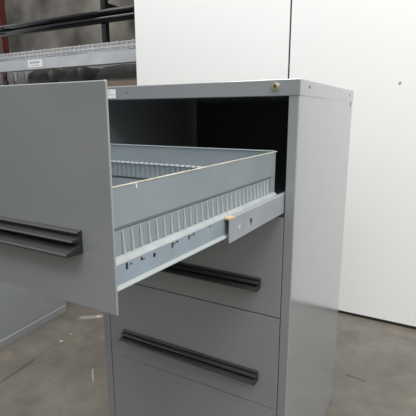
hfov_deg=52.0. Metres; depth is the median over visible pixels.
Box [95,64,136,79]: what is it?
wrapped bundle
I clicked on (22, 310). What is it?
filing cabinet
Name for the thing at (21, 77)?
sack
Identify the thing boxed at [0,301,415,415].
floor
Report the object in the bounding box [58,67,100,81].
wrapped bundle
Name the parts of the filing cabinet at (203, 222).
handle, drawer, panel, handle, drawer, drawer, drawer, handle, panel, panel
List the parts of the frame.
rail, rail, rail, post, rail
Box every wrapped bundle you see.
[27,69,60,83]
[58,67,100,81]
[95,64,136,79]
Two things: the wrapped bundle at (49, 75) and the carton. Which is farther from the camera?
the wrapped bundle at (49, 75)
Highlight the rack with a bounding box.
[0,0,135,84]
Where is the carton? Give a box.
[107,78,136,86]
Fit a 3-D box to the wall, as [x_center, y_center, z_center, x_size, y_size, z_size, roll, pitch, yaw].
[0.164,-2.272,4.899,10.889,4.963,0.105,7,14,29]
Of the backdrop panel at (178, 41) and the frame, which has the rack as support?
the frame
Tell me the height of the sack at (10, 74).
0.833 m
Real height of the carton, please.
0.652 m
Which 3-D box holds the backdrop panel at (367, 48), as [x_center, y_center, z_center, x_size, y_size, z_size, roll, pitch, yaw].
[1.131,-0.491,2.655,1.221,2.440,0.317,7,14,29]
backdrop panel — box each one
[134,0,291,84]
[289,0,415,329]
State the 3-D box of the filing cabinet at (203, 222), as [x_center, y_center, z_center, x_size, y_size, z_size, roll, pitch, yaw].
[-0.101,0.304,1.449,0.772,1.403,1.439,7,14,29]
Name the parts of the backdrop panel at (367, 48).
rail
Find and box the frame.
[0,0,134,42]
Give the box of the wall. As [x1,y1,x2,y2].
[4,0,135,84]
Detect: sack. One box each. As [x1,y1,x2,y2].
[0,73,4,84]
[8,72,14,84]
[17,71,26,84]
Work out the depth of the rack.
4.15 m
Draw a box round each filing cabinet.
[0,78,353,415]
[0,281,66,348]

